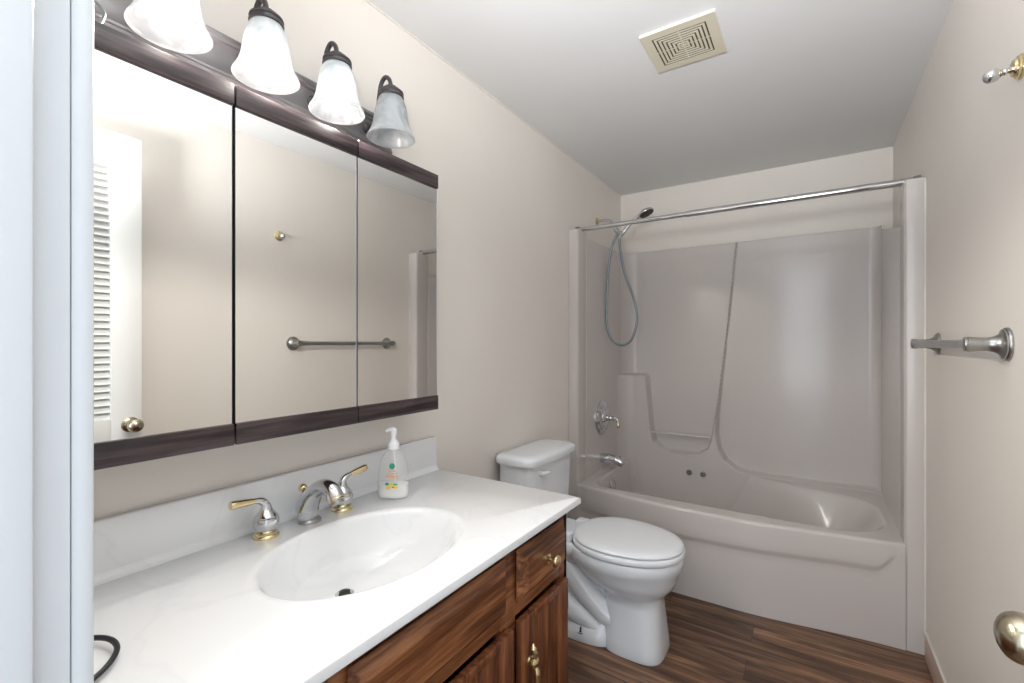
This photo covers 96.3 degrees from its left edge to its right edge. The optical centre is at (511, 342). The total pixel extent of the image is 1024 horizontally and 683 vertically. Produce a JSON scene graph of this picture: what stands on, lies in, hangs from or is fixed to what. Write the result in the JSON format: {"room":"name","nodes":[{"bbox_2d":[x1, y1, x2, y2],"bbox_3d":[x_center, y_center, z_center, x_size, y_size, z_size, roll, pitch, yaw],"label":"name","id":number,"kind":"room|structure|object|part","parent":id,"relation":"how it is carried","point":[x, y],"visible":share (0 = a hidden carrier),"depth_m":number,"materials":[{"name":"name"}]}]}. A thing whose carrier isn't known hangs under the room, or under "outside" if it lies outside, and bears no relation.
{"room":"bathroom","nodes":[
{"label":"bathroom","id":0,"kind":"room"},
{"bbox_2d":[94,0,620,519],"bbox_3d":[-0.111,0.072,2.035,0.100,2.269,3.326,0,0,33],"label":"wall","id":1,"kind":"structure","parent":0,"point":[509,200],"depth_m":1.82,"materials":[{"name":"paint"}]},
{"bbox_2d":[94,0,414,153],"bbox_3d":[-0.528,-0.697,1.131,0.190,0.194,0.745,0,0,33],"label":"vanity light","id":2,"kind":"object","parent":1,"relation":"attached to","point":[261,64],"visible":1,"depth_m":1.05,"materials":[{"name":"white glass"}]},
{"bbox_3d":[-0.658,-0.661,0.884,0.138,0.122,0.138,0,0,33],"label":"lamp shade","id":3,"kind":"part","parent":2,"relation":"part of","materials":[{"name":"white glass"}]},
{"bbox_3d":[-0.658,-0.651,0.884,0.064,0.093,0.064,0,0,33],"label":"bulb","id":4,"kind":"part","parent":2,"relation":"part of","materials":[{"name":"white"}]},
{"bbox_3d":[-0.598,-0.716,1.067,0.112,0.155,0.034,0,0,33],"label":"arm","id":5,"kind":"part","parent":2,"relation":"part of","materials":[{"name":"brown metal"}]},
{"bbox_3d":[-0.556,-0.661,1.040,0.138,0.122,0.138,0,0,33],"label":"lamp shade","id":6,"kind":"part","parent":2,"relation":"part of","materials":[{"name":"white glass"}]},
{"bbox_3d":[-0.556,-0.651,1.040,0.064,0.093,0.064,0,0,33],"label":"bulb","id":7,"kind":"part","parent":2,"relation":"part of","materials":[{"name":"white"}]},
{"bbox_3d":[-0.496,-0.716,1.222,0.112,0.155,0.034,0,0,33],"label":"arm","id":8,"kind":"part","parent":2,"relation":"part of","materials":[{"name":"brown metal"}]},
{"bbox_3d":[-0.455,-0.661,1.195,0.138,0.122,0.138,0,0,33],"label":"lamp shade","id":9,"kind":"part","parent":2,"relation":"part of","materials":[{"name":"white glass"}]},
{"bbox_3d":[-0.455,-0.651,1.195,0.064,0.093,0.064,0,0,33],"label":"bulb","id":10,"kind":"part","parent":2,"relation":"part of","materials":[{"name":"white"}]},
{"bbox_3d":[-0.396,-0.716,1.375,0.112,0.155,0.034,0,0,33],"label":"arm","id":11,"kind":"part","parent":2,"relation":"part of","materials":[{"name":"brown metal"}]},
{"bbox_3d":[-0.355,-0.661,1.348,0.138,0.122,0.138,0,0,33],"label":"lamp shade","id":12,"kind":"part","parent":2,"relation":"part of","materials":[{"name":"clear glass"}]},
{"bbox_2d":[94,436,435,574],"bbox_3d":[-0.590,0.398,1.191,0.020,0.117,1.133,0,0,33],"label":"backsplash","id":13,"kind":"structure","parent":1,"relation":"attached to","point":[129,537],"depth_m":1.05,"materials":[{"name":"stone"}]},
{"bbox_2d":[94,20,437,469],"bbox_3d":[-0.552,-0.165,1.136,0.143,0.760,0.937,0,0,33],"label":"medicine cabinet","id":14,"kind":"object","parent":1,"relation":"attached to","point":[264,269],"visible":0.84,"depth_m":0.98,"materials":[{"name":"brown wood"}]},
{"bbox_2d":[94,0,105,23],"bbox_3d":[-0.733,-0.562,0.772,0.079,0.051,0.016,0,0,-24],"label":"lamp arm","id":15,"kind":"object","parent":14,"relation":"on","point":[102,20],"visible":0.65,"depth_m":0.79,"materials":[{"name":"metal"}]},
{"bbox_2d":[94,48,232,442],"bbox_3d":[-0.673,-0.167,0.839,0.004,0.684,0.307,0,0,32],"label":"mirror glass","id":16,"kind":"object","parent":14,"relation":"on","point":[163,133],"depth_m":0.86,"materials":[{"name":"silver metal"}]},
{"bbox_3d":[-0.670,-0.523,0.837,0.010,0.044,0.308,0,0,32],"label":"rail","id":17,"kind":"part","parent":14,"relation":"part of","materials":[{"name":"brown wood"}]},
{"bbox_3d":[-0.670,0.193,0.837,0.010,0.045,0.308,0,0,32],"label":"rail","id":18,"kind":"part","parent":14,"relation":"part of","materials":[{"name":"brown wood"}]},
{"bbox_3d":[-0.510,-0.165,1.107,0.014,0.756,0.310,0,0,33],"label":"mirror door","id":19,"kind":"part","parent":14,"relation":"part of","materials":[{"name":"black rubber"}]},
{"bbox_2d":[234,106,355,423],"bbox_3d":[-0.503,-0.167,1.102,0.004,0.684,0.309,0,0,33],"label":"mirror glass","id":20,"kind":"object","parent":14,"relation":"on","point":[295,181],"depth_m":1.08,"materials":[{"name":"silver metal"}]},
{"bbox_3d":[-0.500,-0.523,1.100,0.010,0.044,0.310,0,0,33],"label":"rail","id":21,"kind":"part","parent":14,"relation":"part of","materials":[{"name":"brown wood"}]},
{"bbox_3d":[-0.500,0.193,1.100,0.010,0.045,0.310,0,0,33],"label":"rail","id":22,"kind":"part","parent":14,"relation":"part of","materials":[{"name":"brown wood"}]},
{"bbox_2d":[357,157,436,405],"bbox_3d":[-0.331,-0.167,1.365,0.004,0.684,0.311,0,0,33],"label":"mirror glass","id":23,"kind":"object","parent":14,"relation":"on","point":[397,204],"depth_m":1.34,"materials":[{"name":"silver metal"}]},
{"bbox_3d":[-0.329,-0.523,1.363,0.010,0.044,0.312,0,0,33],"label":"rail","id":24,"kind":"part","parent":14,"relation":"part of","materials":[{"name":"brown wood"}]},
{"bbox_3d":[-0.329,0.193,1.363,0.010,0.045,0.312,0,0,33],"label":"rail","id":25,"kind":"part","parent":14,"relation":"part of","materials":[{"name":"brown wood"}]},
{"bbox_2d":[365,0,620,195],"bbox_3d":[-0.063,-1.061,2.012,0.009,0.008,3.113,0,0,33],"label":"trim","id":26,"kind":"structure","parent":1,"relation":"attached to","point":[367,1],"depth_m":1.85,"materials":[{"name":"paint"}]},
{"bbox_2d":[595,217,621,234],"bbox_3d":[0.617,-0.735,2.900,0.172,0.139,0.052,0,0,33],"label":"pipe","id":27,"kind":"object","parent":1,"relation":"attached to","point":[597,221],"visible":0.9,"depth_m":2.90,"materials":[{"name":"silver metal"}]},
{"bbox_2d":[369,0,952,195],"bbox_3d":[0.569,-1.093,1.591,1.724,0.060,3.326,0,0,33],"label":"ceiling","id":28,"kind":"structure","parent":0,"point":[795,81],"depth_m":1.82,"materials":[{"name":"paint"}]},
{"bbox_2d":[639,8,726,72],"bbox_3d":[0.608,-1.058,1.625,0.244,0.008,0.243,0,0,33],"label":"ceiling vent","id":29,"kind":"object","parent":28,"relation":"in","point":[700,36],"visible":1,"depth_m":1.61,"materials":[{"name":"beige plastic"}]},
{"bbox_2d":[654,23,712,64],"bbox_3d":[0.608,-1.055,1.625,0.177,0.001,0.170,0,0,33],"label":"grille","id":30,"kind":"object","parent":29,"relation":"attached to","point":[694,40],"depth_m":1.62,"materials":[{"name":"beige plastic"}]},
{"bbox_2d":[568,591,932,682],"bbox_3d":[0.137,1.236,0.930,1.724,0.060,4.906,0,0,33],"label":"floor","id":31,"kind":"structure","parent":0,"point":[710,642],"depth_m":1.76,"materials":[{"name":"brown wood"}]},
{"bbox_2d":[322,514,567,682],"bbox_3d":[-0.345,0.841,1.033,0.599,0.730,1.125,0,0,33],"label":"vanity cabinet","id":32,"kind":"object","parent":31,"relation":"on","point":[508,623],"visible":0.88,"depth_m":1.04,"materials":[{"name":"brown wood"}]},
{"bbox_2d":[94,436,580,682],"bbox_3d":[-0.352,0.465,1.039,0.584,0.251,1.140,0,0,33],"label":"countertop","id":33,"kind":"structure","parent":32,"relation":"on","point":[184,587],"depth_m":0.94,"materials":[{"name":"stone"}]},
{"bbox_2d":[94,635,119,681],"bbox_3d":[-0.641,0.446,0.648,0.217,0.016,0.117,0,0,33],"label":"power cord","id":34,"kind":"object","parent":33,"relation":"on","point":[115,643],"visible":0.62,"depth_m":0.66,"materials":[{"name":"black rubber"}]},
{"bbox_2d":[228,464,367,540],"bbox_3d":[-0.482,0.395,1.143,0.178,0.120,0.371,0,0,33],"label":"faucet","id":35,"kind":"object","parent":33,"relation":"on","point":[339,496],"visible":1,"depth_m":1.11,"materials":[{"name":"silver metal"}]},
{"bbox_3d":[-0.584,0.378,1.074,0.020,0.037,0.038,0,0,33],"label":"lever","id":36,"kind":"part","parent":35,"relation":"part of","materials":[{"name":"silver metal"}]},
{"bbox_3d":[-0.579,0.411,1.081,0.057,0.068,0.057,0,0,33],"label":"handle","id":37,"kind":"part","parent":35,"relation":"part of","materials":[{"name":"silver metal"}]},
{"bbox_3d":[-0.478,0.391,1.141,0.165,0.111,0.057,0,0,33],"label":"spout","id":38,"kind":"part","parent":35,"relation":"part of","materials":[{"name":"silver metal"}]},
{"bbox_3d":[-0.465,0.411,1.256,0.057,0.068,0.057,0,0,33],"label":"handle","id":39,"kind":"part","parent":35,"relation":"part of","materials":[{"name":"silver metal"}]},
{"bbox_3d":[-0.460,0.378,1.264,0.020,0.037,0.038,0,0,33],"label":"lever","id":40,"kind":"part","parent":35,"relation":"part of","materials":[{"name":"silver metal"}]},
{"bbox_2d":[378,427,408,498],"bbox_3d":[-0.349,0.351,1.352,0.091,0.207,0.054,0,0,4],"label":"soap dispenser","id":41,"kind":"object","parent":33,"relation":"on","point":[393,489],"visible":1,"depth_m":1.34,"materials":[{"name":"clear plastic"}]},
{"bbox_2d":[386,483,397,489],"bbox_3d":[-0.347,0.415,1.327,0.030,0.021,0.020,0,0,33],"label":"picture","id":42,"kind":"object","parent":41,"relation":"on","point":[389,486],"depth_m":1.33,"materials":[{"name":"multicoloured"}]},
{"bbox_3d":[-0.069,0.881,0.995,0.024,0.401,0.238,0,0,33],"label":"door","id":43,"kind":"part","parent":32,"relation":"part of","materials":[{"name":"brown wood"}]},
{"bbox_3d":[-0.070,0.863,0.995,0.011,0.326,0.128,0,0,33],"label":"door panel","id":44,"kind":"part","parent":32,"relation":"part of","materials":[{"name":"brown wood"}]},
{"bbox_3d":[0.057,0.808,1.140,0.029,0.122,0.028,0,0,33],"label":"pull handle","id":45,"kind":"part","parent":32,"relation":"part of","materials":[{"name":"gold metal"}]},
{"bbox_3d":[0.085,0.574,1.229,0.027,0.129,0.250,0,0,33],"label":"drawer","id":46,"kind":"part","parent":32,"relation":"part of","materials":[{"name":"brown wood"}]},
{"bbox_3d":[0.084,0.881,1.230,0.024,0.401,0.254,0,0,33],"label":"door","id":47,"kind":"part","parent":32,"relation":"part of","materials":[{"name":"brown wood"}]},
{"bbox_3d":[0.083,0.863,1.230,0.011,0.326,0.144,0,0,33],"label":"door panel","id":48,"kind":"part","parent":32,"relation":"part of","materials":[{"name":"brown wood"}]},
{"bbox_3d":[0.110,0.574,1.212,0.033,0.033,0.033,0,0,33],"label":"knob","id":49,"kind":"part","parent":32,"relation":"part of","materials":[{"name":"gold metal"}]},
{"bbox_2d":[496,438,685,665],"bbox_3d":[0.343,0.840,1.944,0.744,0.730,0.444,0,0,33],"label":"toilet","id":50,"kind":"object","parent":31,"relation":"on","point":[620,572],"visible":0.75,"depth_m":1.80,"materials":[{"name":"white ceramic"}]},
{"bbox_3d":[0.118,0.672,2.092,0.185,0.312,0.412,0,0,33],"label":"tank","id":51,"kind":"part","parent":50,"relation":"part of","materials":[{"name":"white ceramic"}]},
{"bbox_3d":[0.121,0.496,2.089,0.214,0.040,0.444,0,0,33],"label":"tank lid","id":52,"kind":"part","parent":50,"relation":"part of","materials":[{"name":"white ceramic"}]},
{"bbox_3d":[0.139,0.551,1.948,0.030,0.022,0.065,0,0,33],"label":"flush handle","id":53,"kind":"part","parent":50,"relation":"part of","materials":[{"name":"white plastic"}]},
{"bbox_3d":[0.453,1.014,1.872,0.469,0.383,0.362,0,0,33],"label":"bowl","id":54,"kind":"part","parent":50,"relation":"part of","materials":[{"name":"white ceramic"}]},
{"bbox_3d":[0.469,0.784,1.862,0.434,0.024,0.362,0,0,33],"label":"lid","id":55,"kind":"part","parent":50,"relation":"part of","materials":[{"name":"white plastic"}]},
{"bbox_3d":[0.469,0.809,1.862,0.444,0.023,0.372,0,0,33],"label":"seat","id":56,"kind":"part","parent":50,"relation":"part of","materials":[{"name":"white plastic"}]},
{"bbox_2d":[569,177,924,654],"bbox_3d":[1.169,0.283,2.509,1.520,1.845,0.930,0,0,33],"label":"bathtub surround","id":57,"kind":"object","parent":31,"relation":"on","point":[786,372],"visible":0.95,"depth_m":2.58,"materials":[{"name":"grey plastic"}]},
{"bbox_3d":[0.609,0.091,2.991,0.056,1.421,0.734,0,0,33],"label":"panel","id":58,"kind":"part","parent":57,"relation":"part of","materials":[{"name":"grey plastic"}]},
{"bbox_2d":[595,400,619,434],"bbox_3d":[0.608,0.464,2.829,0.120,0.212,0.212,0,0,33],"label":"shower valve","id":59,"kind":"object","parent":57,"relation":"attached to","point":[602,414],"visible":1,"depth_m":2.81,"materials":[{"name":"silver metal"}]},
{"bbox_3d":[0.607,0.464,2.829,0.070,0.116,0.116,0,0,33],"label":"stem","id":60,"kind":"part","parent":59,"relation":"part of","materials":[{"name":"silver metal"}]},
{"bbox_2d":[600,453,624,466],"bbox_3d":[0.621,0.720,2.820,0.154,0.072,0.064,0,0,33],"label":"tub spout","id":61,"kind":"object","parent":57,"relation":"attached to","point":[606,458],"visible":1,"depth_m":2.80,"materials":[{"name":"silver metal"}]},
{"bbox_2d":[610,479,615,488],"bbox_3d":[0.612,0.861,2.784,0.028,0.070,0.072,0,0,33],"label":"overflow plate","id":62,"kind":"object","parent":57,"relation":"attached to","point":[612,482],"visible":0.92,"depth_m":2.77,"materials":[{"name":"silver metal"}]},
{"bbox_2d":[605,207,653,345],"bbox_3d":[0.721,-0.396,2.832,0.303,0.837,0.096,0,0,33],"label":"shower","id":63,"kind":"object","parent":57,"relation":"attached to","point":[645,212],"visible":0.96,"depth_m":2.84,"materials":[{"name":"silver metal"}]},
{"bbox_3d":[0.727,-0.720,2.828,0.148,0.140,0.026,0,0,33],"label":"handle","id":64,"kind":"part","parent":63,"relation":"part of","materials":[{"name":"silver metal"}]},
{"bbox_3d":[1.082,0.593,2.965,0.356,0.015,0.015,0,0,33],"label":"shelf rail","id":65,"kind":"part","parent":57,"relation":"part of","materials":[{"name":"grey plastic"}]},
{"bbox_2d":[577,459,905,650],"bbox_3d":[1.145,0.998,2.476,1.408,0.414,0.847,0,0,33],"label":"tub","id":66,"kind":"object","parent":57,"relation":"in","point":[821,554],"depth_m":2.09,"materials":[{"name":"grey plastic"}]},
{"bbox_3d":[1.355,0.247,2.798,1.410,1.739,0.243,0,0,33],"label":"panel","id":67,"kind":"part","parent":57,"relation":"part of","materials":[{"name":"grey plastic"}]},
{"bbox_3d":[1.833,0.091,2.191,0.060,1.421,0.734,0,0,33],"label":"panel","id":68,"kind":"part","parent":57,"relation":"part of","materials":[{"name":"grey plastic"}]},
{"bbox_2d":[621,147,892,252],"bbox_3d":[1.451,0.072,2.941,1.524,2.269,0.100,0,0,33],"label":"wall","id":69,"kind":"structure","parent":0,"point":[868,209],"depth_m":2.81,"materials":[{"name":"paint"}]},
{"bbox_2d":[893,0,1023,682],"bbox_3d":[1.248,0.072,1.147,0.100,2.269,3.326,0,0,33],"label":"wall","id":70,"kind":"structure","parent":0,"point":[962,133],"depth_m":1.25,"materials":[{"name":"paint"}]},
{"bbox_2d":[575,175,920,230],"bbox_3d":[1.015,-0.660,2.274,1.523,0.040,0.040,0,0,33],"label":"shower curtain rod","id":71,"kind":"object","parent":70,"relation":"attached to","point":[893,183],"visible":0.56,"depth_m":2.15,"materials":[{"name":"silver metal"}]},
{"bbox_2d":[923,178,925,630],"bbox_3d":[1.592,0.241,1.767,0.011,1.750,0.011,0,0,33],"label":"trim","id":72,"kind":"structure","parent":70,"relation":"attached to","point":[924,237],"depth_m":1.76,"materials":[{"name":"white"}]},
{"bbox_2d":[924,631,946,682],"bbox_3d":[1.188,1.153,1.153,0.009,0.106,1.430,0,0,33],"label":"baseboard","id":73,"kind":"structure","parent":70,"relation":"attached to","point":[934,667],"depth_m":1.64,"materials":[{"name":"beige paint"}]},
{"bbox_2d":[910,327,1013,361],"bbox_3d":[1.261,0.003,1.326,0.074,0.077,0.747,0,0,33],"label":"towel bar","id":74,"kind":"object","parent":70,"relation":"attached to","point":[1002,344],"visible":1,"depth_m":1.04,"materials":[{"name":"silver metal"}]},
{"bbox_2d":[912,339,921,347],"bbox_3d":[1.408,0.003,1.588,0.031,0.031,0.070,0,0,33],"label":"socket","id":75,"kind":"object","parent":74,"relation":"attached to","point":[914,341],"depth_m":1.60,"materials":[{"name":"silver metal"}]},
{"bbox_3d":[1.444,0.003,1.607,0.074,0.077,0.077,0,0,33],"label":"post","id":76,"kind":"part","parent":74,"relation":"part of","materials":[{"name":"silver metal"}]},
{"bbox_3d":[1.078,0.003,1.046,0.074,0.077,0.077,0,0,33],"label":"post","id":77,"kind":"part","parent":74,"relation":"part of","materials":[{"name":"silver metal"}]},
{"bbox_2d":[982,52,1023,83],"bbox_3d":[1.040,-0.578,0.975,0.060,0.052,0.052,0,0,33],"label":"robe hook","id":78,"kind":"object","parent":70,"relation":"attached to","point":[1016,69],"visible":1,"depth_m":0.96,"materials":[{"name":"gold metal"}]},
{"bbox_3d":[1.035,-0.570,0.973,0.054,0.029,0.028,0,0,33],"label":"hook knob","id":79,"kind":"part","parent":78,"relation":"part of","materials":[{"name":"silver metal"}]},
{"bbox_2d":[993,611,1023,665],"bbox_3d":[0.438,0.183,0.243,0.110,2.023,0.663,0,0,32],"label":"door knob","id":80,"kind":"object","parent":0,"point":[1008,626],"depth_m":0.50,"materials":[{"name":"gold metal"}]},
{"bbox_3d":[-0.310,0.072,0.246,1.524,2.269,0.113,0,0,33],"label":"wall","id":81,"kind":"structure","parent":0,"visible":0},
{"bbox_2d":[0,0,93,682],"bbox_3d":[-0.024,0.141,0.067,0.849,2.130,0.126,0,0,33],"label":"trim","id":82,"kind":"structure","parent":81,"relation":"attached to","point":[47,46],"depth_m":0.29,"materials":[{"name":"white paint"}]}
]}

